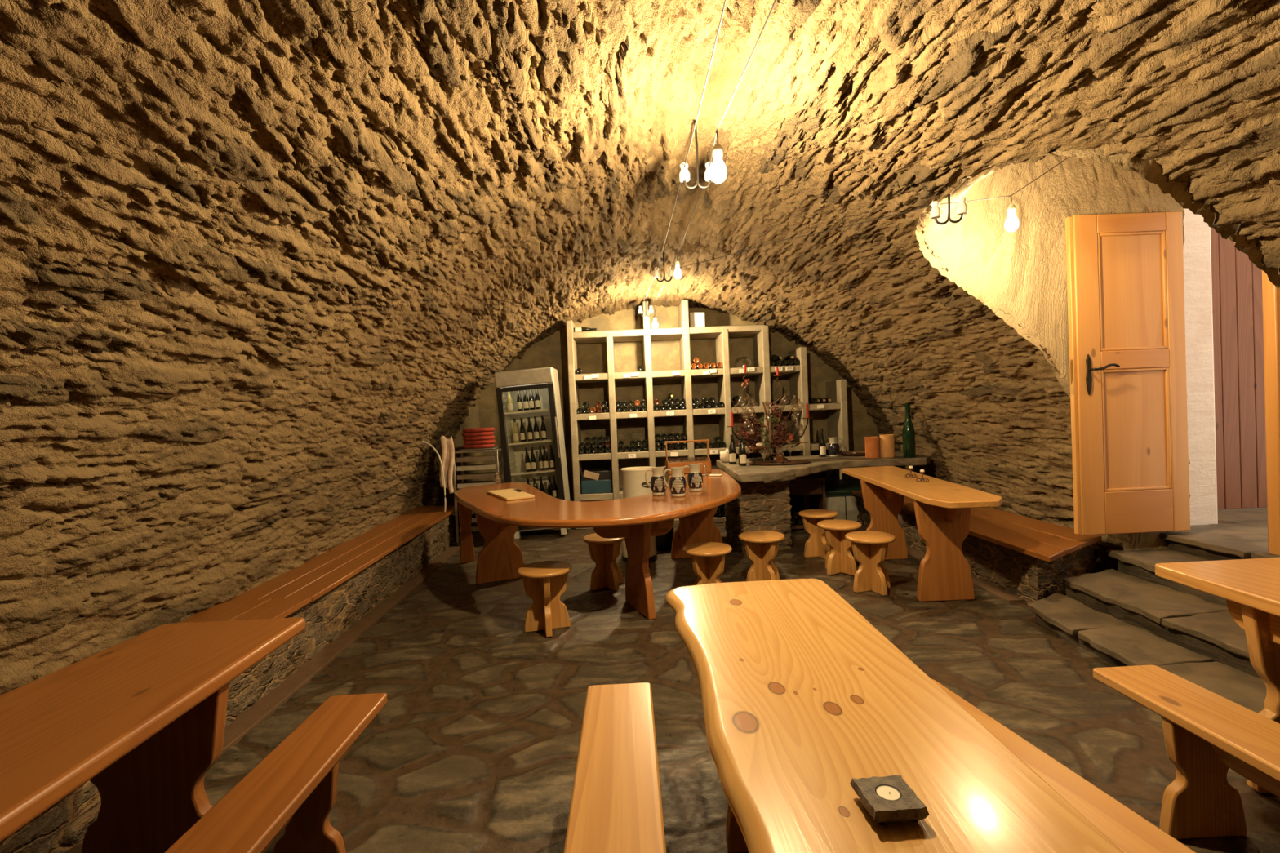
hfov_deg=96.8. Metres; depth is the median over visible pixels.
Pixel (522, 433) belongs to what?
wine bottle
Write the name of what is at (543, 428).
wine bottle
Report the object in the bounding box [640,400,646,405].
wine bottle
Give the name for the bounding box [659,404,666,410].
wine bottle
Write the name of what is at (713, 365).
wine bottle
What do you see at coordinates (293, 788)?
bench
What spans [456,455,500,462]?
tray
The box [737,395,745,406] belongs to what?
bauble
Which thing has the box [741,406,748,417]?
bauble
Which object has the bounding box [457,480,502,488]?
tray
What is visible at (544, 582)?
stool
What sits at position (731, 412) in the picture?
candle
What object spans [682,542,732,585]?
stool
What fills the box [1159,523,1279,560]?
stone step
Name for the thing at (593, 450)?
wine bottle
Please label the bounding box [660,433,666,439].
wine bottle
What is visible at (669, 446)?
wine bottle
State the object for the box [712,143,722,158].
socket
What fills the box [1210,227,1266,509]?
door
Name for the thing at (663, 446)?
wine bottle
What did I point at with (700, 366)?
wine bottle
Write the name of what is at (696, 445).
wine bottle
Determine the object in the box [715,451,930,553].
stone table
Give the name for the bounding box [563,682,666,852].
bench
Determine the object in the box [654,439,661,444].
wine bottle
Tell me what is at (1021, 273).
wall
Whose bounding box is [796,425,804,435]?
bauble
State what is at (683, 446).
wine bottle
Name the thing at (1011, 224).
light bulb
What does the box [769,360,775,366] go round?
wine bottle
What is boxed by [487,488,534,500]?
chopping board
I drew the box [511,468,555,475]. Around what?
shelf
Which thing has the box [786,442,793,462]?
wine glass
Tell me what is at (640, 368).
wine bottle
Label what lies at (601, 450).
wine bottle
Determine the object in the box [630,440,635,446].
wine bottle
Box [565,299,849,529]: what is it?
wine rack
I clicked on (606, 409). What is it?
wine bottle
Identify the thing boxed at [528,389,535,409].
wine bottle
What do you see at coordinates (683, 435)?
wine bottle
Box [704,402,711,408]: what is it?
wine bottle
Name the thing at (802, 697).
table
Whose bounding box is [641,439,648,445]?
wine bottle
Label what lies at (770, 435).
arrangement
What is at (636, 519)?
table
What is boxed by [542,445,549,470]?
wine bottle
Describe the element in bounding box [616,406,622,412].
wine bottle
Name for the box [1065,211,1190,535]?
door
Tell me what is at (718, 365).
wine bottle
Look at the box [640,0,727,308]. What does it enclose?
wire
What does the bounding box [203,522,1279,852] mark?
floor
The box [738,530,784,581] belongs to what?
stool
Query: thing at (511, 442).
shelf
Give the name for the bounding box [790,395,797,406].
bauble
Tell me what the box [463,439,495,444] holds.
seat cushion
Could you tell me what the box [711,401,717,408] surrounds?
wine bottle
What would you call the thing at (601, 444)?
wine bottle
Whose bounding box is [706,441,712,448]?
wine bottle
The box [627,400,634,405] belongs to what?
wine bottle
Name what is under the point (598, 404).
wine bottle
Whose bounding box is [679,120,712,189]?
hook
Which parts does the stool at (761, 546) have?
seat, leg panel, leg panel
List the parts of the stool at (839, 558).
leg panel, leg panel, seat, leg panel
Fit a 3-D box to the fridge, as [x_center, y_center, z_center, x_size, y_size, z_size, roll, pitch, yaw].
[-1.325,0.328,7.155,0.802,2.092,0.490,-2,1,1]
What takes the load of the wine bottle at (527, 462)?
on the fridge
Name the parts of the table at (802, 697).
leg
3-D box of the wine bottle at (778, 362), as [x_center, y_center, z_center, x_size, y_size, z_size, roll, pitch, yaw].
[1.825,-0.844,7.681,0.080,0.079,0.311,-3,1,-2]
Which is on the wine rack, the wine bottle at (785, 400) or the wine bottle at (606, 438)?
the wine bottle at (785, 400)
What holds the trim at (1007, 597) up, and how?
attached to the wall at (1033, 580)
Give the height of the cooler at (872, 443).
0.245 m
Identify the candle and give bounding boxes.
[730,410,733,426]
[743,364,746,373]
[805,403,808,417]
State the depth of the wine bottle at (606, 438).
7.48 m
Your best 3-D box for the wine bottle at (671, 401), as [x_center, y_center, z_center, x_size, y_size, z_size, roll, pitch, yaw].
[0.414,-0.334,7.630,0.080,0.079,0.311,-3,1,-3]
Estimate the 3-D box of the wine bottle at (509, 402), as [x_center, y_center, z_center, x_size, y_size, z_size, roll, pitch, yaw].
[-1.619,-0.331,7.070,0.073,0.300,0.069,-3,1,-4]
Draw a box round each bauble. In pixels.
[733,400,741,411]
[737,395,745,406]
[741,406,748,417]
[742,417,751,428]
[744,400,751,412]
[747,423,755,435]
[748,407,755,418]
[750,397,757,408]
[764,403,772,414]
[764,410,772,422]
[777,399,785,410]
[781,393,788,404]
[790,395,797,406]
[790,410,798,421]
[794,419,801,430]
[796,398,804,409]
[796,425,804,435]
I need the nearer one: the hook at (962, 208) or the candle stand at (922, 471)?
the hook at (962, 208)
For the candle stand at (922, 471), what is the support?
on the trestle table at (942, 508)
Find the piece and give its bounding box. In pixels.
[720,448,728,462]
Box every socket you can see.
[675,261,679,266]
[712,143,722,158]
[1007,203,1015,213]
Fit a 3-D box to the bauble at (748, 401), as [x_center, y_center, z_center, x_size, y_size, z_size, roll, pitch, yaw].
[1.265,-0.236,6.648,0.087,0.130,0.089,-2,1,7]
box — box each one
[688,311,705,327]
[811,478,862,521]
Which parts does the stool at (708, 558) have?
leg panel, seat, leg panel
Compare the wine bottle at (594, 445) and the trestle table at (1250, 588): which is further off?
the wine bottle at (594, 445)
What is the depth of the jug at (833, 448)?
7.08 m
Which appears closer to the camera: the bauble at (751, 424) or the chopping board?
the chopping board
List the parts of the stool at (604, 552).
seat, leg panel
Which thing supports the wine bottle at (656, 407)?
on the wine rack
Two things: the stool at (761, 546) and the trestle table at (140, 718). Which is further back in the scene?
the stool at (761, 546)
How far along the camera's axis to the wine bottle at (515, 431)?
7.06 m
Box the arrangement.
[726,373,813,461]
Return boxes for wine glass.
[702,465,707,475]
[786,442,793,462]
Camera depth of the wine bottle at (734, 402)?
7.50 m
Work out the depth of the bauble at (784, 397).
6.69 m
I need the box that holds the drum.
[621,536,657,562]
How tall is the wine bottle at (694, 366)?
0.080 m
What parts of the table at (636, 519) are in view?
leg, leg, leg, leg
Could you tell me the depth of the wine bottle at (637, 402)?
7.48 m
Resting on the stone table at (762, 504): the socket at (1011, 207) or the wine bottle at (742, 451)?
the wine bottle at (742, 451)
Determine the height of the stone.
0.052 m
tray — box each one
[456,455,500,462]
[456,463,501,471]
[457,471,501,479]
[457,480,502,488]
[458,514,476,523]
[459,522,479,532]
[460,446,500,450]
[748,459,811,465]
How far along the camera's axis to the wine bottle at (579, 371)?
7.47 m
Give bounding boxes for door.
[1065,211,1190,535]
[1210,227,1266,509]
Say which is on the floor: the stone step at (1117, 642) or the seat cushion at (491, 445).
the stone step at (1117, 642)
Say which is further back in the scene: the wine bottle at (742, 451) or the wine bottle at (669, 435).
the wine bottle at (669, 435)
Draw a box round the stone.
[755,442,762,447]
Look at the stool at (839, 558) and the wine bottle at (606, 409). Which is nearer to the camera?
the stool at (839, 558)
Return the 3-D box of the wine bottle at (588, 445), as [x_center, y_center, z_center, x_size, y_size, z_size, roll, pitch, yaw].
[-0.683,0.245,7.616,0.080,0.079,0.311,-2,1,0]
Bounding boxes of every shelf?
[505,408,550,414]
[507,439,552,445]
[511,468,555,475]
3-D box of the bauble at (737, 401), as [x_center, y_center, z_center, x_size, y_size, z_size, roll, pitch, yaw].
[1.135,-0.240,6.624,0.087,0.131,0.088,-3,1,-9]
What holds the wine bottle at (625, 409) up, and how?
on the wine rack
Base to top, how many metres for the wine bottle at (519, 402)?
0.300 m
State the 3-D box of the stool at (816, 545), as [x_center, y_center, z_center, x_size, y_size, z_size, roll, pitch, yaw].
[1.759,1.058,5.591,0.374,0.431,0.374,-3,1,-9]
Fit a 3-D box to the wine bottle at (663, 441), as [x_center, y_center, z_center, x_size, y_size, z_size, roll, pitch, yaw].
[0.321,0.202,7.648,0.080,0.080,0.311,-2,1,-1]
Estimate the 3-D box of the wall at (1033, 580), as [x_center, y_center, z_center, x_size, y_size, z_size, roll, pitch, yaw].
[3.056,1.050,5.516,0.679,0.400,3.149,-2,1,-1]
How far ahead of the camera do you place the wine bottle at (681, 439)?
7.50 m
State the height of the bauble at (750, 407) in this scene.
0.131 m
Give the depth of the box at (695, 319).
7.58 m
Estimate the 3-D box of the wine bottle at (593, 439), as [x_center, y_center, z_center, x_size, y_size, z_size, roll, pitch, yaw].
[-0.602,0.170,7.617,0.080,0.079,0.311,-2,1,0]
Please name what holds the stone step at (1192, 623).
on the floor
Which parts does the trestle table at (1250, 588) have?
leg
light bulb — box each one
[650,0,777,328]
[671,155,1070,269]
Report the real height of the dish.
0.040 m
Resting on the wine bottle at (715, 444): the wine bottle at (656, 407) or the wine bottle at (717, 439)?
the wine bottle at (717, 439)
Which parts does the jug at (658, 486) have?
handle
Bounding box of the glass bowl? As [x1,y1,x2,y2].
[734,356,751,367]
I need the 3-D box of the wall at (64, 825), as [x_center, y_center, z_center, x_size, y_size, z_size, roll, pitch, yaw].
[-2.086,1.313,2.358,0.596,0.430,9.747,-3,1,-6]
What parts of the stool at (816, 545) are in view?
seat, leg panel, leg panel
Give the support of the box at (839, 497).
on the floor
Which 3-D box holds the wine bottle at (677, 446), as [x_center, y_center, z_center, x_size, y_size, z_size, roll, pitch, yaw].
[0.491,0.265,7.667,0.079,0.080,0.311,-3,1,-3]
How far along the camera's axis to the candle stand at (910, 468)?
5.04 m
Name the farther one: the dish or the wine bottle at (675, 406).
the wine bottle at (675, 406)
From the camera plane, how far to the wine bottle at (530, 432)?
7.07 m
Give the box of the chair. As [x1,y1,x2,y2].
[453,447,505,546]
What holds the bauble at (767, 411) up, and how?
hanging from the arrangement
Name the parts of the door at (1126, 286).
lock plate, handle plate, lever, rail, panel, moulding, rail, panel, moulding, rail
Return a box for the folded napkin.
[708,474,722,475]
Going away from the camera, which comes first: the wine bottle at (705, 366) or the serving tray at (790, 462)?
the serving tray at (790, 462)
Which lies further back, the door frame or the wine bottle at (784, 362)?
the wine bottle at (784, 362)
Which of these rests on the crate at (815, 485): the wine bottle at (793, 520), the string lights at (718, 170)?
the wine bottle at (793, 520)
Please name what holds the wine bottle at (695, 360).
on the wine bottle at (694, 366)
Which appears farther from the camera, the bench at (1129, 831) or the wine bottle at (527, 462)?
the wine bottle at (527, 462)
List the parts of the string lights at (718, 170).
light bulb, bulb glass, light bulb, bulb glass, power wire, bulb glass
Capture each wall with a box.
[0,510,460,852]
[438,305,882,527]
[856,495,1097,603]
[915,146,1279,550]
[1182,208,1217,525]
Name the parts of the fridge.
header panel, handle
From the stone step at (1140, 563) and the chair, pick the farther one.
the chair
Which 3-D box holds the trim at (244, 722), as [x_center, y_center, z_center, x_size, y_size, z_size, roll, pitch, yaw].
[-2.061,1.500,2.330,0.357,0.036,9.704,-2,1,-2]
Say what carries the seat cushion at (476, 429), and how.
on the seat cushion at (477, 433)
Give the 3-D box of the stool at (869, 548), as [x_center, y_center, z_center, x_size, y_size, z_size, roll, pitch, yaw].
[1.824,1.076,4.492,0.374,0.431,0.374,-3,1,-15]
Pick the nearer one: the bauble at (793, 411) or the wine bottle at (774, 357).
the bauble at (793, 411)
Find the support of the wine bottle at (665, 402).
on the wine bottle at (662, 406)
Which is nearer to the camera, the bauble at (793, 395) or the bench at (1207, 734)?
the bench at (1207, 734)
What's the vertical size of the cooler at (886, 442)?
0.265 m
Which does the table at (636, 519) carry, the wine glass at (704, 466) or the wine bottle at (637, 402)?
the wine glass at (704, 466)
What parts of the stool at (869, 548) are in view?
seat, leg panel, leg panel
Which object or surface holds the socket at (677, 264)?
attached to the string lights at (718, 170)
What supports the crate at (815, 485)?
on the floor
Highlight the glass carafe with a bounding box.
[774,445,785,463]
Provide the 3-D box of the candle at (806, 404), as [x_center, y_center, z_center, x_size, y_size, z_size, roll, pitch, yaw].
[1.961,-0.191,6.665,0.029,0.181,0.028,-2,1,-1]
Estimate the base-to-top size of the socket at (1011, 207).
0.060 m
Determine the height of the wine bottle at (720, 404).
0.080 m
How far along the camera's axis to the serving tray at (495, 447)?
6.73 m
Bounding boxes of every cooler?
[864,436,879,457]
[879,434,895,457]
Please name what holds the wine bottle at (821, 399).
on the wine rack
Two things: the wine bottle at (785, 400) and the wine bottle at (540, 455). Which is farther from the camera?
the wine bottle at (785, 400)
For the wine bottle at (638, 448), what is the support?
on the wine rack
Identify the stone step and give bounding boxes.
[1027,592,1266,713]
[1062,568,1262,679]
[1107,548,1226,606]
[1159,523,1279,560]
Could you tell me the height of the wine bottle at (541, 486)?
0.290 m
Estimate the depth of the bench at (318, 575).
4.46 m
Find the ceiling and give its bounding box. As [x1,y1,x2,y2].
[0,0,1279,695]
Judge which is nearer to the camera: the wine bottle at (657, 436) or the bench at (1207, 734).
the bench at (1207, 734)
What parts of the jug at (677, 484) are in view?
handle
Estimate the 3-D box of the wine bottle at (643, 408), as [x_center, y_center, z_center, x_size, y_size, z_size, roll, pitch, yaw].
[0.049,-0.245,7.622,0.080,0.079,0.311,-2,1,0]
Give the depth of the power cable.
6.50 m
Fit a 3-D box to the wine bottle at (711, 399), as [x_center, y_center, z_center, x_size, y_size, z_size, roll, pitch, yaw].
[0.944,-0.357,7.651,0.079,0.080,0.311,-3,1,-3]
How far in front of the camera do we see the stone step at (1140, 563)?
3.85 m
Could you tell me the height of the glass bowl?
0.160 m
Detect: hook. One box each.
[638,295,653,316]
[653,253,674,281]
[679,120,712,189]
[929,194,968,224]
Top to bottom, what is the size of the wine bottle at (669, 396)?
0.079 m
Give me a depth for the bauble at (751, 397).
6.73 m
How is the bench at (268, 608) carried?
on the wall at (64, 825)
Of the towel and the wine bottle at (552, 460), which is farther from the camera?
the wine bottle at (552, 460)
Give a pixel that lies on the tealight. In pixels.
(887, 793)
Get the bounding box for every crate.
[581,468,612,493]
[788,474,826,528]
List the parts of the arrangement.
spiral arm, candle arm, copper plate, vine stem, vine stem, plate, vine stem, vine stem, spiral arm, wire stem, plate arm, candle arm, copper plate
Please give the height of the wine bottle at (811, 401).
0.080 m
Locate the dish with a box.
[839,451,865,456]
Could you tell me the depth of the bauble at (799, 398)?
6.72 m
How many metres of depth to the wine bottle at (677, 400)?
7.49 m
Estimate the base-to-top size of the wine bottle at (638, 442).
0.079 m
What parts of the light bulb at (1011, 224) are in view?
power wire, bulb glass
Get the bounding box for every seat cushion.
[461,431,493,436]
[462,427,494,432]
[462,435,494,440]
[462,443,494,448]
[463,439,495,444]
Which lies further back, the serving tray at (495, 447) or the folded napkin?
the serving tray at (495, 447)
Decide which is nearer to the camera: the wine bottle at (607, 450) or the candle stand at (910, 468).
the candle stand at (910, 468)
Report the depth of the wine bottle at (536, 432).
7.05 m
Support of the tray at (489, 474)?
on the chair
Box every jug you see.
[493,472,502,484]
[644,466,666,495]
[662,466,686,497]
[683,462,702,491]
[827,437,843,457]
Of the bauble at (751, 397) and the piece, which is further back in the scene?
the piece
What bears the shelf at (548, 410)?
attached to the fridge
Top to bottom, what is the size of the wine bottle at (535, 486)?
0.290 m
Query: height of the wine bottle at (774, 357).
0.080 m
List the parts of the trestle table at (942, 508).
leg, leg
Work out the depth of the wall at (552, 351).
8.06 m
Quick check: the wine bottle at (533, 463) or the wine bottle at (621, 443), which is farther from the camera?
the wine bottle at (621, 443)
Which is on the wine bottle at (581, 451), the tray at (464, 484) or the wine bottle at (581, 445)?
the wine bottle at (581, 445)
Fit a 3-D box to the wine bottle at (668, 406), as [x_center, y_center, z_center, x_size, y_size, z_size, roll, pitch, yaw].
[0.384,-0.261,7.629,0.080,0.080,0.311,-3,1,-3]
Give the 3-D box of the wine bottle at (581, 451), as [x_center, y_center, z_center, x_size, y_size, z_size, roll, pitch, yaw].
[-0.772,0.320,7.611,0.080,0.080,0.311,-3,1,-2]
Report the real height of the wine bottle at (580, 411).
0.079 m
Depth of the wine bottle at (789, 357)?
7.67 m
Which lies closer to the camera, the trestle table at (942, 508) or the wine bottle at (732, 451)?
the trestle table at (942, 508)
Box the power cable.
[422,440,446,511]
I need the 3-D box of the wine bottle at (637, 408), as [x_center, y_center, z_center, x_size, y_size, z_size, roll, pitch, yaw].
[-0.032,-0.242,7.628,0.079,0.080,0.311,-2,1,0]
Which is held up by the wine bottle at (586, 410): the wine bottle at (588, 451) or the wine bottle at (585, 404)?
the wine bottle at (585, 404)
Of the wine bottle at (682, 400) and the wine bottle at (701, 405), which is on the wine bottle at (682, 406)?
the wine bottle at (682, 400)
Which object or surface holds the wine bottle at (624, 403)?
on the wine bottle at (625, 409)
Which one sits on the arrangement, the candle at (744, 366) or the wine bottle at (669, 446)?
the candle at (744, 366)
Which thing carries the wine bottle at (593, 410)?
on the wine rack
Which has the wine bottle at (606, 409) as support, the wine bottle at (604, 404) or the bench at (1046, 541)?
the wine bottle at (604, 404)
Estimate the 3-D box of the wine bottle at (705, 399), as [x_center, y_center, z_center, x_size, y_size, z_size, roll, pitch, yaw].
[0.867,-0.354,7.659,0.080,0.080,0.311,-2,1,0]
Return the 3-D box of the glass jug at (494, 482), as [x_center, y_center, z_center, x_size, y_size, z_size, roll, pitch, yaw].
[-1.530,0.555,6.107,0.091,0.113,0.091,-1,1,44]
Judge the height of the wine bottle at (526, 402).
0.300 m
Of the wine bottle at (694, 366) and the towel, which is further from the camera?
the wine bottle at (694, 366)
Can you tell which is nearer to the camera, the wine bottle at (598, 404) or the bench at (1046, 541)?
the bench at (1046, 541)
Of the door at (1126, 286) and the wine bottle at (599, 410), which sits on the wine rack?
the wine bottle at (599, 410)
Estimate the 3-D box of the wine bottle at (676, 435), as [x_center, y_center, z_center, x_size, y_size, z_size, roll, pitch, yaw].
[0.485,0.121,7.643,0.080,0.080,0.311,-3,1,-3]
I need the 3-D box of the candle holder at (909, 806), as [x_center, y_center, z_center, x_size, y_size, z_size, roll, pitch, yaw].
[0.437,0.658,1.000,0.100,0.030,0.098,-3,1,-3]
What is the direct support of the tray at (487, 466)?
on the chair
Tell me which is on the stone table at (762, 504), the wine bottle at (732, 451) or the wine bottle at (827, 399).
the wine bottle at (732, 451)
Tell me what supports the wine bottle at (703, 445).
on the wine rack
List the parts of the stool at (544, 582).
seat, leg panel, leg panel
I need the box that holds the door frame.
[1262,270,1279,555]
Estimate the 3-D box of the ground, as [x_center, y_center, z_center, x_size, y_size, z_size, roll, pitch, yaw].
[5.557,0.764,3.742,1.980,0.120,2.600,-2,1,-1]
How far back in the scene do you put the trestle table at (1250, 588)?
2.07 m
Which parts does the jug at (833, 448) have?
handle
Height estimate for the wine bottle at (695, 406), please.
0.080 m
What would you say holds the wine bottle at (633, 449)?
on the wine rack
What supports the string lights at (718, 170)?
attached to the hook at (656, 273)
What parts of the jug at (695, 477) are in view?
handle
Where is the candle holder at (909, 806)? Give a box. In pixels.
[849,775,928,825]
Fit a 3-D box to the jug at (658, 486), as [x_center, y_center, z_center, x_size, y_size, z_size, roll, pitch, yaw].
[0.143,0.451,4.717,0.161,0.234,0.140,-2,1,29]
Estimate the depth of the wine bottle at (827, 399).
7.68 m
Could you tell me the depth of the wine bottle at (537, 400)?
7.06 m
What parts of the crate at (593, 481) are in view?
panel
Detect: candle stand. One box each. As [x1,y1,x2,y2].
[905,466,917,478]
[915,469,928,482]
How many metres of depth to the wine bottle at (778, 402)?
7.52 m
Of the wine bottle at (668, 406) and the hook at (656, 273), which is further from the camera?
the wine bottle at (668, 406)
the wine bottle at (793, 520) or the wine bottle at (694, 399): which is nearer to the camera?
the wine bottle at (793, 520)
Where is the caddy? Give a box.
[664,439,711,474]
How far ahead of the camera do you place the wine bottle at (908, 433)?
6.52 m
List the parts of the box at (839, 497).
panel, lid, panel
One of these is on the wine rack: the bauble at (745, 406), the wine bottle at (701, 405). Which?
the wine bottle at (701, 405)
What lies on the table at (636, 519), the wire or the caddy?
the caddy
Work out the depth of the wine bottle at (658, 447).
7.49 m
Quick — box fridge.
[494,367,570,538]
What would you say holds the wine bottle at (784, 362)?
on the wine rack
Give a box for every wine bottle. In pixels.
[506,391,513,412]
[512,418,519,442]
[516,391,523,411]
[520,417,526,441]
[523,390,529,410]
[524,447,531,471]
[527,417,533,440]
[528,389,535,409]
[530,447,537,471]
[533,416,540,440]
[533,477,537,488]
[534,389,541,409]
[538,445,543,470]
[539,476,545,493]
[540,415,546,439]
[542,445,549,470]
[547,475,552,496]
[549,444,555,469]
[551,475,558,497]
[573,327,596,331]
[576,368,582,373]
[577,408,583,413]
[578,442,585,448]
[578,448,585,453]
[582,401,589,408]
[583,407,590,413]
[584,436,591,442]
[585,442,591,448]
[585,447,591,453]
[590,407,596,413]
[591,435,597,442]
[591,441,598,448]
[591,447,598,453]
[595,401,601,407]
[596,407,603,413]
[597,435,604,441]
[598,441,604,447]
[598,447,604,453]
[601,401,608,407]
[603,406,608,413]
[604,435,610,442]
[604,440,610,447]
[604,446,610,453]
[615,400,622,406]
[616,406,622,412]
[617,440,624,446]
[617,446,623,452]
[622,400,627,406]
[622,405,628,412]
[623,445,630,452]
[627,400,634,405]
[628,405,634,411]
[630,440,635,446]
[630,445,635,452]
[634,400,639,405]
[634,405,640,411]
[635,439,641,445]
[635,445,642,451]
[636,365,643,371]
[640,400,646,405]
[640,405,646,411]
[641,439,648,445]
[641,444,648,451]
[653,399,660,404]
[653,404,659,410]
[654,433,661,439]
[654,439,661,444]
[655,444,661,450]
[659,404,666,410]
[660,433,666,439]
[661,398,668,404]
[661,439,667,444]
[661,444,667,450]
[666,393,674,399]
[666,404,672,409]
[666,432,673,439]
[666,438,673,444]
[667,444,674,449]
[668,398,675,404]
[672,403,679,409]
[673,432,679,439]
[673,444,680,449]
[674,398,679,404]
[678,403,685,409]
[679,398,684,404]
[680,432,686,438]
[680,438,686,444]
[680,443,687,449]
[690,363,697,369]
[692,357,699,364]
[692,397,698,403]
[692,402,698,408]
[693,442,700,448]
[696,363,702,368]
[697,402,705,408]
[699,442,706,448]
[701,396,708,403]
[702,362,710,368]
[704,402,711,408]
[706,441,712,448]
[707,396,715,403]
[708,362,715,368]
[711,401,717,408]
[712,441,719,448]
[713,435,721,442]
[715,362,722,368]
[716,401,724,408]
[718,441,725,448]
[728,435,736,464]
[731,400,737,407]
[732,395,740,401]
[737,435,746,466]
[769,354,777,360]
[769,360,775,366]
[773,360,781,366]
[776,399,785,404]
[780,360,787,365]
[782,355,794,360]
[783,399,790,404]
[786,359,793,365]
[790,516,795,524]
[791,359,799,365]
[808,397,817,404]
[816,397,826,404]
[818,428,826,457]
[822,397,831,403]
[902,404,915,457]
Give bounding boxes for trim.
[65,538,460,852]
[859,524,1025,603]
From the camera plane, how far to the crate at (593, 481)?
7.50 m
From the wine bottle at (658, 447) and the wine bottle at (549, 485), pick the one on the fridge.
the wine bottle at (549, 485)
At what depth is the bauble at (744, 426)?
6.67 m
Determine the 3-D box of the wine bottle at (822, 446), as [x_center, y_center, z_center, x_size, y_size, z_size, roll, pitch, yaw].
[2.293,0.201,7.159,0.086,0.359,0.087,-2,1,-1]
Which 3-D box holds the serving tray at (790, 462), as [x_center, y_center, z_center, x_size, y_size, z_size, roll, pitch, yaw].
[1.595,0.414,6.506,0.714,0.022,0.490,-2,1,-1]
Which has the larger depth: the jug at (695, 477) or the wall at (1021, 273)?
the jug at (695, 477)
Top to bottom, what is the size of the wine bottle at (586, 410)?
0.079 m
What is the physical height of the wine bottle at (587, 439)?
0.080 m
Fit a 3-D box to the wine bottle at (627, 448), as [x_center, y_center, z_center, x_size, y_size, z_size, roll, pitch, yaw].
[-0.173,0.293,7.651,0.080,0.079,0.311,-2,1,0]
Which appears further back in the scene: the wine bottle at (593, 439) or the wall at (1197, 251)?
the wine bottle at (593, 439)
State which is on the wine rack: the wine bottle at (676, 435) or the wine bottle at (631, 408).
the wine bottle at (631, 408)
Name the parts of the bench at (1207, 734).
seat, leg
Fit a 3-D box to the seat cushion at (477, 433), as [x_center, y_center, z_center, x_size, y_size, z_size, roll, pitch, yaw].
[-1.962,0.091,6.879,0.370,0.047,0.300,-2,1,1]
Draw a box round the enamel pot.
[620,466,653,498]
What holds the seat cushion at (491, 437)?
on the seat cushion at (491, 441)
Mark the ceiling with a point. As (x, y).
(256, 256)
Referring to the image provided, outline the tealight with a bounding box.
[875,785,900,800]
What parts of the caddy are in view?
panel, panel, panel, panel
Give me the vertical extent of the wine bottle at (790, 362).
0.080 m
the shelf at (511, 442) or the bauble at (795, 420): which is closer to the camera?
the bauble at (795, 420)
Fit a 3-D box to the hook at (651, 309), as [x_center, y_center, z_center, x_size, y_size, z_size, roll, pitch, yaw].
[0.071,-1.556,7.278,0.193,0.302,0.057,-2,1,-1]
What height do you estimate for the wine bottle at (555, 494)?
0.290 m
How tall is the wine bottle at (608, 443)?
0.080 m
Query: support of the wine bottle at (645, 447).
on the wine rack
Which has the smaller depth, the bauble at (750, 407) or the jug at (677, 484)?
the jug at (677, 484)
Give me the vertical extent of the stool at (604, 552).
0.431 m
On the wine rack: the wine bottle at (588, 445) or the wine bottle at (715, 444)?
the wine bottle at (715, 444)
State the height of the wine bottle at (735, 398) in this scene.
0.079 m
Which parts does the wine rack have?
post, post, post, post, post, post, post, post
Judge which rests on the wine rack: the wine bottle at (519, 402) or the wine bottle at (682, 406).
the wine bottle at (682, 406)
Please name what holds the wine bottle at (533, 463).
on the fridge
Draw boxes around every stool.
[517,560,572,637]
[582,533,624,591]
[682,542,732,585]
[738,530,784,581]
[798,509,838,559]
[817,519,862,576]
[844,530,896,595]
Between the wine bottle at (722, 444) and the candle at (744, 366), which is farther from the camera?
the wine bottle at (722, 444)
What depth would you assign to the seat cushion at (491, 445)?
6.75 m
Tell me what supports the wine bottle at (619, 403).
on the wine bottle at (619, 409)
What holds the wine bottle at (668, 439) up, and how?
on the wine bottle at (669, 446)
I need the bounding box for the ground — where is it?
[1217,506,1267,528]
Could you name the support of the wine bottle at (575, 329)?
on the wine rack
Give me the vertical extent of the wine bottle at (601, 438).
0.080 m
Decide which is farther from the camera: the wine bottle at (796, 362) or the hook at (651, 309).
the wine bottle at (796, 362)
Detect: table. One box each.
[0,617,305,852]
[453,469,741,619]
[665,578,1124,852]
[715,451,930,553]
[841,466,1002,601]
[1155,557,1279,793]
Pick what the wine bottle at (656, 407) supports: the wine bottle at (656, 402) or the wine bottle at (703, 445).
the wine bottle at (656, 402)
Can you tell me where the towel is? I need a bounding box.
[439,435,454,493]
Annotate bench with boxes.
[164,693,387,852]
[180,596,311,622]
[228,505,457,602]
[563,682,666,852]
[852,490,1102,562]
[932,679,1195,852]
[1093,665,1279,839]
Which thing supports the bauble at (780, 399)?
hanging from the arrangement
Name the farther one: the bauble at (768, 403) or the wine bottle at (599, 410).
the wine bottle at (599, 410)
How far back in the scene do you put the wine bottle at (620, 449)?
7.49 m
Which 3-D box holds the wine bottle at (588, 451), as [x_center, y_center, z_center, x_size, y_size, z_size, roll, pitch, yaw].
[-0.687,0.316,7.640,0.080,0.080,0.311,-2,1,-2]

